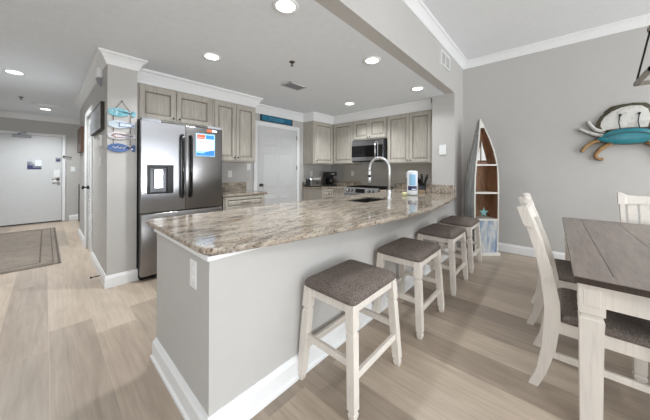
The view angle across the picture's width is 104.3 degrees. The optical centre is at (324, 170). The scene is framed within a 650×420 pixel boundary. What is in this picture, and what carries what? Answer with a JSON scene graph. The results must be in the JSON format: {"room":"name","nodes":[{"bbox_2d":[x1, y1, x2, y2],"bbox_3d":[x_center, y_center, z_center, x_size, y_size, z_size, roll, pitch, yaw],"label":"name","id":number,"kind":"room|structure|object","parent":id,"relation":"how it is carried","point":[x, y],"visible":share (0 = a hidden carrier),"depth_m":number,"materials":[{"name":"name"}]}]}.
{"room":"kitchen","nodes":[
{"label":"kitchen","id":0,"kind":"room"},
{"bbox_2d":[0,117,79,226],"bbox_3d":[-6.508,-0.021,6.385,0.120,2.561,2.850,0,0,42],"label":"wall","id":1,"kind":"structure","parent":0,"point":[7,124],"depth_m":6.34,"materials":[{"name":"paint"}]},
{"bbox_2d":[0,132,61,226],"bbox_3d":[-6.809,0.182,5.850,0.149,2.128,0.983,0,0,42],"label":"door","id":2,"kind":"structure","parent":1,"relation":"in","point":[27,196],"depth_m":5.85,"materials":[{"name":"white paint"}]},
{"bbox_2d":[27,158,41,168],"bbox_3d":[-6.804,-0.157,5.915,0.006,0.260,0.225,0,0,42],"label":"paper notice","id":3,"kind":"object","parent":2,"relation":"attached to","point":[32,163],"visible":1,"depth_m":5.91,"materials":[{"name":"white paper"}]},
{"bbox_2d":[0,130,65,220],"bbox_3d":[-6.852,0.188,5.893,0.030,2.140,1.110,0,0,42],"label":"door frame","id":4,"kind":"structure","parent":1,"relation":"attached to","point":[1,131],"depth_m":6.26,"materials":[{"name":"white paint"}]},
{"bbox_2d":[0,111,79,124],"bbox_3d":[-6.427,-1.238,6.317,0.085,0.125,2.650,0,0,42],"label":"crown molding","id":5,"kind":"structure","parent":1,"relation":"attached to","point":[7,114],"depth_m":5.96,"materials":[{"name":"white paint"}]},
{"bbox_2d":[69,214,77,219],"bbox_3d":[-6.011,1.196,6.840,0.018,0.132,1.300,0,0,42],"label":"baseboard","id":6,"kind":"structure","parent":1,"relation":"attached to","point":[71,217],"depth_m":6.41,"materials":[{"name":"white paint"}]},
{"bbox_2d":[79,64,136,275],"bbox_3d":[-3.164,-0.005,4.306,3.272,2.561,1.252,0,0,42],"label":"wall","id":7,"kind":"structure","parent":0,"point":[117,173],"depth_m":2.88,"materials":[{"name":"paint"}]},
{"bbox_2d":[77,126,83,152],"bbox_3d":[-4.497,-0.551,4.641,0.700,0.440,0.040,0,0,42],"label":"framed picture","id":8,"kind":"object","parent":7,"relation":"attached to","point":[80,132],"visible":1,"depth_m":4.43},
{"bbox_2d":[77,128,80,150],"bbox_3d":[-4.497,-0.551,4.641,0.640,0.380,0.037,0,0,42],"label":"print","id":9,"kind":"object","parent":8,"relation":"attached to","point":[79,130],"depth_m":4.57},
{"bbox_2d":[78,228,83,245],"bbox_3d":[-4.128,1.205,4.822,1.193,0.132,0.770,0,0,42],"label":"baseboard","id":10,"kind":"structure","parent":7,"relation":"attached to","point":[81,236],"depth_m":4.55,"materials":[{"name":"white paint"}]},
{"bbox_2d":[81,117,90,249],"bbox_3d":[-3.602,0.210,3.851,0.732,2.103,0.121,0,0,42],"label":"door","id":11,"kind":"structure","parent":7,"relation":"in","point":[88,186],"depth_m":4.05,"materials":[{"name":"white paint"}]},
{"bbox_2d":[84,105,92,260],"bbox_3d":[-3.610,0.176,3.851,0.870,2.195,0.020,0,0,42],"label":"door frame","id":12,"kind":"structure","parent":7,"relation":"attached to","point":[90,109],"depth_m":3.59,"materials":[{"name":"white paint"}]},
{"bbox_2d":[91,101,104,135],"bbox_3d":[-2.866,-0.625,3.172,0.930,0.315,0.035,0,0,42],"label":"framed picture","id":13,"kind":"object","parent":7,"relation":"attached to","point":[98,114],"visible":0.98,"depth_m":2.96,"materials":[{"name":"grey wood"}]},
{"bbox_2d":[91,104,99,133],"bbox_3d":[-2.866,-0.625,3.171,0.902,0.287,0.032,0,0,42],"label":"print","id":14,"kind":"object","parent":13,"relation":"attached to","point":[95,114],"depth_m":3.13},
{"bbox_2d":[95,67,102,86],"bbox_3d":[-2.696,-1.109,3.007,0.180,0.195,0.055,0,0,42],"label":"door chime","id":15,"kind":"object","parent":7,"relation":"attached to","point":[98,73],"visible":0.91,"depth_m":2.97,"materials":[{"name":"white plastic"}]},
{"bbox_2d":[98,135,102,145],"bbox_3d":[-2.661,-0.352,2.989,0.100,0.130,0.030,0,0,42],"label":"thermostat","id":16,"kind":"object","parent":7,"relation":"attached to","point":[100,137],"visible":1,"depth_m":2.96,"materials":[{"name":"white plastic"}]},
{"bbox_2d":[74,47,147,110],"bbox_3d":[-3.354,-1.223,4.089,3.442,0.125,0.837,0,0,42],"label":"crown molding","id":17,"kind":"structure","parent":7,"relation":"attached to","point":[102,57],"depth_m":2.89,"materials":[{"name":"white paint"}]},
{"bbox_2d":[91,251,138,288],"bbox_3d":[-2.735,1.212,3.248,1.244,0.132,0.301,0,0,42],"label":"baseboard","id":18,"kind":"structure","parent":7,"relation":"attached to","point":[113,280],"depth_m":2.86,"materials":[{"name":"white paint"}]},
{"bbox_2d":[108,101,135,151],"bbox_3d":[-2.276,-0.491,2.831,0.020,0.583,0.245,0,0,42],"label":"fish sign","id":19,"kind":"object","parent":7,"relation":"attached to","point":[115,147],"visible":1,"depth_m":2.81,"materials":[{"name":"teal paint"}]},
{"bbox_2d":[0,0,443,118],"bbox_3d":[-2.611,-1.343,4.993,7.922,0.120,6.200,0,0,42],"label":"ceiling","id":20,"kind":"structure","parent":0,"point":[55,43],"depth_m":2.71,"materials":[{"name":"white paint"}]},
{"bbox_2d":[2,69,25,74],"bbox_3d":[-4.068,-1.284,3.307,0.196,0.012,0.196,0,0,42],"label":"recessed light","id":21,"kind":"object","parent":20,"relation":"in","point":[15,72],"visible":1,"depth_m":3.30,"materials":[{"name":"white plastic"}]},
{"bbox_2d":[31,102,63,107],"bbox_3d":[-5.502,-1.290,5.016,0.120,0.013,0.440,0,0,42],"label":"ceiling vent","id":22,"kind":"object","parent":20,"relation":"in","point":[31,102],"visible":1,"depth_m":5.00,"materials":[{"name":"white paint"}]},
{"bbox_2d":[202,52,220,60],"bbox_3d":[-1.267,-1.270,2.828,0.196,0.012,0.196,0,0,42],"label":"recessed light","id":23,"kind":"object","parent":20,"relation":"in","point":[208,55],"visible":1,"depth_m":2.81,"materials":[{"name":"white plastic"}]},
{"bbox_2d":[273,0,297,13],"bbox_3d":[-0.303,-1.266,1.948,0.196,0.012,0.196,0,0,42],"label":"recessed light","id":24,"kind":"object","parent":20,"relation":"in","point":[282,6],"visible":1,"depth_m":1.95,"materials":[{"name":"white plastic"}]},
{"bbox_2d":[281,82,306,90],"bbox_3d":[-0.467,-1.266,3.805,0.210,0.013,0.330,0,0,42],"label":"ceiling vent","id":25,"kind":"object","parent":20,"relation":"in","point":[291,85],"visible":1,"depth_m":3.80,"materials":[{"name":"grey metal"}]},
{"bbox_2d":[364,56,380,63],"bbox_3d":[0.542,-1.262,2.905,0.196,0.012,0.196,0,0,42],"label":"recessed light","id":26,"kind":"object","parent":20,"relation":"in","point":[373,59],"visible":1,"depth_m":2.89,"materials":[{"name":"white plastic"}]},
{"bbox_2d":[411,86,423,90],"bbox_3d":[1.426,-1.258,3.893,0.196,0.012,0.196,0,0,42],"label":"recessed light","id":27,"kind":"object","parent":20,"relation":"in","point":[418,88],"visible":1,"depth_m":3.87,"materials":[{"name":"white plastic"}]},
{"bbox_2d":[141,83,330,200],"bbox_3d":[-1.345,0.004,4.940,0.120,2.561,4.372,0,0,42],"label":"wall","id":28,"kind":"structure","parent":0,"point":[240,173],"depth_m":5.09,"materials":[{"name":"paint"}]},
{"bbox_2d":[137,83,212,127],"bbox_3d":[-2.167,-0.878,3.636,0.397,0.458,0.965,0,0,42],"label":"upper cabinet","id":29,"kind":"object","parent":28,"relation":"attached to","point":[169,106],"visible":0.91,"depth_m":3.48,"materials":[{"name":"beige wood"}]},
{"bbox_2d":[213,99,254,162],"bbox_3d":[-1.590,-0.623,4.276,0.397,0.963,0.750,0,0,42],"label":"upper cabinet","id":30,"kind":"object","parent":28,"relation":"attached to","point":[236,122],"visible":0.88,"depth_m":4.17,"materials":[{"name":"beige wood"}]},
{"bbox_2d":[222,182,245,190],"bbox_3d":[-1.719,0.287,4.415,0.024,0.148,0.750,0,0,42],"label":"backsplash","id":31,"kind":"structure","parent":28,"relation":"attached to","point":[228,186],"depth_m":4.50,"materials":[{"name":"beige stone"}]},
{"bbox_2d":[253,120,299,201],"bbox_3d":[-0.972,0.165,5.241,0.030,2.243,1.163,0,0,42],"label":"door frame","id":32,"kind":"structure","parent":28,"relation":"attached to","point":[261,123],"depth_m":5.13,"materials":[{"name":"white paint"}]},
{"bbox_2d":[260,114,292,125],"bbox_3d":[-0.989,-1.034,5.218,0.027,0.125,0.810,0,0,42],"label":"wall plaque","id":33,"kind":"object","parent":28,"relation":"attached to","point":[267,118],"visible":1,"depth_m":5.18,"materials":[{"name":"blue wood"}]},
{"bbox_2d":[258,125,296,205],"bbox_3d":[-0.947,0.204,5.218,0.110,2.145,0.985,0,0,42],"label":"door","id":34,"kind":"structure","parent":28,"relation":"in","point":[277,167],"depth_m":5.21,"materials":[{"name":"white paint"}]},
{"bbox_2d":[137,68,431,124],"bbox_3d":[-0.541,-1.186,4.742,4.531,0.172,2.052,0,0,-18],"label":"crown molding","id":35,"kind":"structure","parent":28,"relation":"attached to","point":[144,76],"depth_m":4.46,"materials":[{"name":"white paint"}]},
{"bbox_2d":[303,121,332,164],"bbox_3d":[-0.136,-0.619,5.900,0.376,0.958,0.660,0,0,42],"label":"upper cabinet","id":36,"kind":"object","parent":28,"relation":"attached to","point":[317,136],"visible":1,"depth_m":5.71,"materials":[{"name":"beige wood"}]},
{"bbox_2d":[302,181,360,185],"bbox_3d":[0.164,0.316,5.827,0.926,0.108,1.010,0,0,42],"label":"backsplash","id":37,"kind":"structure","parent":28,"relation":"attached to","point":[347,183],"depth_m":6.09,"materials":[{"name":"beige stone"}]},
{"bbox_2d":[157,0,462,415],"bbox_3d":[-0.666,-0.312,1.648,0.824,3.200,8.350,0,0,42],"label":"wall","id":38,"kind":"structure","parent":0,"point":[241,322],"depth_m":1.54,"materials":[{"name":"paint"}]},
{"bbox_2d":[190,259,196,289],"bbox_3d":[-0.678,0.533,1.297,0.078,0.140,0.008,0,0,42],"label":"wall outlet","id":39,"kind":"object","parent":38,"relation":"attached to","point":[193,265],"visible":1,"depth_m":1.29,"materials":[{"name":"white plastic"}]},
{"bbox_2d":[191,266,193,281],"bbox_3d":[-0.680,0.533,1.295,0.031,0.080,0.002,0,0,42],"label":"socket","id":40,"kind":"object","parent":39,"relation":"attached to","point":[192,267],"depth_m":1.29,"materials":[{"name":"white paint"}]},
{"bbox_2d":[154,229,262,261],"bbox_3d":[0.462,0.415,2.904,0.856,0.020,3.932,0,0,42],"label":"trim","id":41,"kind":"structure","parent":38,"relation":"on","point":[207,258],"depth_m":1.25,"materials":[{"name":"white paint"}]},
{"bbox_2d":[150,241,460,419],"bbox_3d":[0.628,1.224,3.089,0.884,0.140,4.466,0,0,42],"label":"baseboard","id":42,"kind":"structure","parent":38,"relation":"attached to","point":[250,402],"depth_m":1.45,"materials":[{"name":"white paint"}]},
{"bbox_2d":[439,145,445,154],"bbox_3d":[1.953,-0.342,4.196,0.104,0.165,0.024,0,0,42],"label":"thermostat","id":43,"kind":"object","parent":38,"relation":"attached to","point":[442,148],"visible":1,"depth_m":4.19,"materials":[{"name":"white plastic"}]},
{"bbox_2d":[441,49,449,71],"bbox_3d":[1.782,-1.617,3.727,0.014,0.210,0.400,0,0,42],"label":"air vent","id":44,"kind":"object","parent":38,"relation":"in","point":[445,59],"visible":1,"depth_m":3.71,"materials":[{"name":"white plastic"}]},
{"bbox_2d":[402,0,649,69],"bbox_3d":[2.566,-1.838,-1.131,7.688,0.115,8.150,0,0,42],"label":"crown molding","id":45,"kind":"structure","parent":38,"relation":"attached to","point":[418,8],"depth_m":3.47,"materials":[{"name":"white paint"}]},
{"bbox_2d":[0,220,649,419],"bbox_3d":[-0.295,1.350,1.508,16.050,0.120,8.650,0,0,42],"label":"floor","id":46,"kind":"structure","parent":0,"point":[72,347],"depth_m":1.74,"materials":[{"name":"brown wood"}]},
{"bbox_2d":[0,227,60,273],"bbox_3d":[-5.162,1.261,4.079,3.120,0.009,1.160,0,0,42],"label":"rug","id":47,"kind":"object","parent":46,"relation":"on","point":[29,249],"visible":1,"depth_m":3.97,"materials":[{"name":"beige fabric"}]},
{"bbox_2d":[78,184,79,222],"bbox_3d":[-5.814,0.803,6.428,0.360,0.920,0.650,0,0,42],"label":"console table","id":48,"kind":"object","parent":46,"relation":"on","point":[78,184],"visible":0.29,"depth_m":6.11,"materials":[{"name":"brown wood"}]},
{"bbox_2d":[136,117,221,279],"bbox_3d":[-2.011,0.339,3.429,0.821,1.885,0.952,0,0,42],"label":"refrigerator","id":49,"kind":"object","parent":46,"relation":"on","point":[172,181],"visible":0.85,"depth_m":3.06,"materials":[{"name":"silver metal"}]},
{"bbox_2d":[196,133,214,156],"bbox_3d":[-1.600,-0.337,3.381,0.005,0.300,0.250,0,0,42],"label":"paper notice","id":50,"kind":"object","parent":49,"relation":"attached to","point":[205,143],"visible":1,"depth_m":3.38,"materials":[{"name":"white paper"}]},
{"bbox_2d":[220,194,263,210],"bbox_3d":[-1.481,0.840,4.201,0.666,0.888,0.725,0,0,42],"label":"base cabinet","id":51,"kind":"object","parent":46,"relation":"on","point":[246,201],"visible":0.3,"depth_m":3.96,"materials":[{"name":"beige wood"}]},
{"bbox_2d":[222,182,267,196],"bbox_3d":[-1.480,0.304,4.216,0.646,0.181,0.785,0,0,42],"label":"countertop","id":52,"kind":"structure","parent":51,"relation":"on","point":[229,189],"depth_m":4.36,"materials":[{"name":"beige stone"}]},
{"bbox_2d":[303,188,343,200],"bbox_3d":[0.169,0.848,5.838,0.920,0.888,0.985,0,0,42],"label":"base cabinet","id":53,"kind":"object","parent":46,"relation":"on","point":[308,193],"visible":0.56,"depth_m":5.55,"materials":[{"name":"beige wood"}]},
{"bbox_2d":[302,181,360,188],"bbox_3d":[0.163,0.332,5.824,0.928,0.141,1.015,0,0,42],"label":"countertop","id":54,"kind":"structure","parent":53,"relation":"on","point":[340,184],"depth_m":5.88,"materials":[{"name":"beige stone"}]},
{"bbox_2d":[306,178,321,186],"bbox_3d":[-0.251,0.267,5.709,0.330,0.202,0.185,0,0,-41],"label":"toaster","id":55,"kind":"object","parent":54,"relation":"on","point":[310,182],"visible":1,"depth_m":5.63,"materials":[{"name":"silver metal"}]},
{"bbox_2d":[323,172,336,185],"bbox_3d":[0.125,0.202,6.056,0.240,0.335,0.268,0,0,-28],"label":"coffee maker","id":56,"kind":"object","parent":54,"relation":"on","point":[328,177],"visible":1,"depth_m":5.99,"materials":[{"name":"black plastic"}]},
{"bbox_2d":[298,259,401,419],"bbox_3d":[0.171,0.968,1.623,0.432,0.648,0.544,0,0,42],"label":"bar stool","id":57,"kind":"object","parent":46,"relation":"on","point":[348,286],"visible":1,"depth_m":1.51,"materials":[{"name":"white wood"}]},
{"bbox_2d":[305,259,395,305],"bbox_3d":[0.172,0.681,1.623,0.386,0.074,0.502,0,0,42],"label":"seat cushion","id":58,"kind":"object","parent":57,"relation":"on","point":[351,282],"depth_m":1.51,"materials":[{"name":"brown fabric"}]},
{"bbox_2d":[344,185,392,200],"bbox_3d":[0.913,0.809,5.332,0.817,0.933,0.728,0,0,42],"label":"range","id":59,"kind":"object","parent":46,"relation":"on","point":[358,189],"visible":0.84,"depth_m":5.17,"materials":[{"name":"silver metal"}]},
{"bbox_2d":[344,193,357,200],"bbox_3d":[0.913,0.829,5.332,0.815,0.892,0.728,0,0,42],"label":"oven","id":60,"kind":"object","parent":59,"relation":"in","point":[345,194],"depth_m":5.30,"materials":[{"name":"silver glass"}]},
{"bbox_2d":[373,237,444,339],"bbox_3d":[0.758,0.971,2.262,0.432,0.648,0.544,0,0,42],"label":"bar stool","id":61,"kind":"object","parent":46,"relation":"on","point":[404,251],"visible":0.89,"depth_m":2.15,"materials":[{"name":"white wood"}]},
{"bbox_2d":[378,237,440,261],"bbox_3d":[0.760,0.684,2.262,0.386,0.074,0.502,0,0,42],"label":"seat cushion","id":62,"kind":"object","parent":61,"relation":"on","point":[404,249],"depth_m":2.14,"materials":[{"name":"brown fabric"}]},
{"bbox_2d":[414,223,467,295],"bbox_3d":[1.358,0.974,2.933,0.432,0.648,0.544,0,0,42],"label":"bar stool","id":63,"kind":"object","parent":46,"relation":"on","point":[449,234],"visible":0.78,"depth_m":2.79,"materials":[{"name":"white wood"}]},
{"bbox_2d":[418,223,464,238],"bbox_3d":[1.359,0.686,2.933,0.386,0.074,0.502,0,0,42],"label":"seat cushion","id":64,"kind":"object","parent":63,"relation":"on","point":[435,230],"depth_m":2.81,"materials":[{"name":"brown fabric"}]},
{"bbox_2d":[439,215,481,273],"bbox_3d":[1.874,0.976,3.504,0.432,0.648,0.544,0,0,42],"label":"bar stool","id":65,"kind":"object","parent":46,"relation":"on","point":[468,223],"visible":0.81,"depth_m":3.37,"materials":[{"name":"white wood"}]},
{"bbox_2d":[440,215,479,226],"bbox_3d":[1.876,0.689,3.504,0.386,0.074,0.502,0,0,42],"label":"seat cushion","id":66,"kind":"object","parent":65,"relation":"on","point":[461,221],"depth_m":3.37,"materials":[{"name":"brown fabric"}]},
{"bbox_2d":[464,119,499,255],"bbox_3d":[2.474,0.243,3.997,0.418,2.120,0.312,0,0,-1],"label":"bookshelf","id":67,"kind":"object","parent":46,"relation":"on","point":[481,188],"visible":0.84,"depth_m":3.96,"materials":[{"name":"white wood"}]},
{"bbox_2d":[477,141,487,163],"bbox_3d":[2.447,-0.275,3.951,0.190,0.360,0.044,0,0,-1],"label":"ornament","id":68,"kind":"object","parent":67,"relation":"on","point":[481,155],"visible":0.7,"depth_m":3.95,"materials":[{"name":"white wood"}]},
{"bbox_2d":[480,207,487,216],"bbox_3d":[2.473,0.647,3.929,0.162,0.154,0.020,0,0,-1],"label":"starfish ornament","id":69,"kind":"object","parent":67,"relation":"on","point":[483,212],"visible":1,"depth_m":3.92,"materials":[{"name":"teal"}]},
{"bbox_2d":[518,193,576,324],"bbox_3d":[2.052,0.762,2.166,0.599,1.077,0.506,0,0,42],"label":"dining chair","id":70,"kind":"object","parent":46,"relation":"on","point":[564,269],"visible":0.14,"depth_m":2.09,"materials":[{"name":"white wood"}]},
{"bbox_2d":[554,258,576,283],"bbox_3d":[2.123,0.841,2.101,0.402,0.070,0.488,0,0,42],"label":"seat cushion","id":71,"kind":"object","parent":70,"relation":"on","point":[564,269],"depth_m":2.03,"materials":[{"name":"fabric"}]},
{"bbox_2d":[517,199,649,393],"bbox_3d":[1.583,0.760,1.565,0.599,1.077,0.506,0,0,42],"label":"dining chair","id":72,"kind":"object","parent":46,"relation":"on","point":[628,335],"visible":0.74,"depth_m":1.47,"materials":[{"name":"white wood"}]},
{"bbox_2d":[557,288,649,347],"bbox_3d":[1.655,0.839,1.500,0.402,0.070,0.488,0,0,42],"label":"seat cushion","id":73,"kind":"object","parent":72,"relation":"on","point":[628,330],"depth_m":1.36,"materials":[{"name":"fabric"}]},
{"bbox_2d":[562,217,649,419],"bbox_3d":[2.382,0.912,1.651,1.172,0.780,2.160,0,0,42],"label":"dining table","id":74,"kind":"object","parent":46,"relation":"on","point":[610,260],"visible":0.96,"depth_m":1.24,"materials":[{"name":"white wood"}]},
{"bbox_2d":[617,192,649,224],"bbox_3d":[3.109,0.767,2.311,0.506,1.077,0.599,0,0,42],"label":"dining chair","id":75,"kind":"object","parent":46,"relation":"on","point":[631,201],"visible":0.17,"depth_m":2.57,"materials":[{"name":"white wood"}]},
{"bbox_3d":[0.301,0.848,2.986,0.890,0.888,3.560,0,0,42],"label":"base cabinet","id":76,"kind":"object","parent":46,"relation":"on","visible":0},
{"bbox_2d":[146,183,456,254],"bbox_3d":[0.568,0.319,3.144,1.574,0.171,4.451,0,0,42],"label":"countertop","id":77,"kind":"structure","parent":76,"relation":"on","point":[234,230],"depth_m":1.89,"materials":[{"name":"beige stone"}]},
{"bbox_2d":[352,198,383,202],"bbox_3d":[0.549,0.510,3.289,0.412,0.208,0.704,0,0,42],"label":"sink","id":78,"kind":"object","parent":77,"relation":"in","point":[366,200],"visible":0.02,"depth_m":3.59,"materials":[{"name":"metal"}]},
{"bbox_2d":[368,157,392,199],"bbox_3d":[0.741,0.096,3.352,0.348,0.554,0.135,0,0,42],"label":"kitchen faucet","id":79,"kind":"object","parent":77,"relation":"on","point":[389,191],"visible":1,"depth_m":3.23,"materials":[{"name":"silver metal"}]},
{"bbox_2d":[407,171,417,194],"bbox_3d":[1.327,0.190,3.834,0.152,0.370,0.153,0,0,42],"label":"paper towel roll","id":80,"kind":"object","parent":77,"relation":"on","point":[412,176],"visible":1,"depth_m":3.77,"materials":[{"name":"blue paint"}]},
{"bbox_2d":[409,174,415,184],"bbox_3d":[1.306,0.143,3.768,0.090,0.165,0.015,0,0,18],"label":"print","id":81,"kind":"object","parent":80,"relation":"on","point":[412,177],"depth_m":3.76},
{"bbox_2d":[418,182,425,192],"bbox_3d":[1.647,0.292,4.279,0.120,0.170,0.200,0,0,27],"label":"knife block","id":82,"kind":"object","parent":77,"relation":"on","point":[421,188],"visible":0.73,"depth_m":4.23,"materials":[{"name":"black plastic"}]},
{"bbox_2d":[331,26,649,252],"bbox_3d":[4.225,-0.339,2.937,11.070,3.300,0.120,0,0,42],"label":"wall","id":83,"kind":"structure","parent":0,"point":[532,108],"depth_m":3.63,"materials":[{"name":"paint"}]},
{"bbox_2d":[333,122,361,164],"bbox_3d":[0.518,-0.618,5.967,0.600,0.953,0.346,0,0,42],"label":"upper cabinet","id":84,"kind":"object","parent":83,"relation":"attached to","point":[343,133],"visible":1,"depth_m":5.83,"materials":[{"name":"beige wood"}]},
{"bbox_2d":[354,116,386,140],"bbox_3d":[1.040,-0.875,5.477,0.826,0.433,0.376,0,0,42],"label":"upper cabinet","id":85,"kind":"object","parent":83,"relation":"attached to","point":[375,128],"visible":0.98,"depth_m":5.33,"materials":[{"name":"beige wood"}]},
{"bbox_2d":[352,138,386,161],"bbox_3d":[1.007,-0.411,5.441,0.820,0.462,0.447,0,0,42],"label":"microwave","id":86,"kind":"object","parent":85,"relation":"attached to","point":[365,150],"visible":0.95,"depth_m":5.29,"materials":[{"name":"silver metal"}]},
{"bbox_2d":[342,164,431,187],"bbox_3d":[1.297,0.120,5.494,2.360,0.505,0.008,0,0,42],"label":"backsplash","id":87,"kind":"structure","parent":83,"relation":"attached to","point":[379,172],"depth_m":5.51,"materials":[{"name":"beige tile"}]},
{"bbox_2d":[387,109,431,163],"bbox_3d":[1.675,-0.610,4.902,0.886,0.958,0.376,0,0,42],"label":"upper cabinet","id":88,"kind":"object","parent":83,"relation":"attached to","point":[409,135],"visible":0.92,"depth_m":4.76,"materials":[{"name":"beige wood"}]},
{"bbox_2d":[395,183,456,193],"bbox_3d":[1.784,0.309,4.687,1.306,0.138,0.530,0,0,42],"label":"backsplash","id":89,"kind":"structure","parent":83,"relation":"attached to","point":[433,188],"depth_m":4.24,"materials":[{"name":"beige stone"}]},
{"bbox_2d":[465,242,564,259],"bbox_3d":[5.277,1.250,1.886,7.688,0.132,0.018,0,0,42],"label":"baseboard","id":90,"kind":"structure","parent":83,"relation":"attached to","point":[527,251],"depth_m":3.90,"materials":[{"name":"white paint"}]},
{"bbox_2d":[578,102,649,160],"bbox_3d":[3.828,-0.485,3.190,0.900,0.721,0.181,0,0,45],"label":"wall sculpture","id":91,"kind":"object","parent":83,"relation":"attached to","point":[623,124],"visible":1,"depth_m":3.19,"materials":[{"name":"teal wood"}]},
{"bbox_2d":[422,0,649,59],"bbox_3d":[2.552,-1.957,-1.185,8.039,0.120,8.450,0,0,42],"label":"ceiling","id":92,"kind":"structure","parent":0,"point":[478,28],"depth_m":3.15,"materials":[{"name":"paint"}]},
{"bbox_2d":[633,25,649,85],"bbox_3d":[2.407,-1.274,1.658,0.420,1.248,0.420,0,0,42],"label":"lantern pendant","id":93,"kind":"object","parent":92,"relation":"hanging from","point":[639,81],"visible":1,"depth_m":1.88,"materials":[{"name":"grey wood"}]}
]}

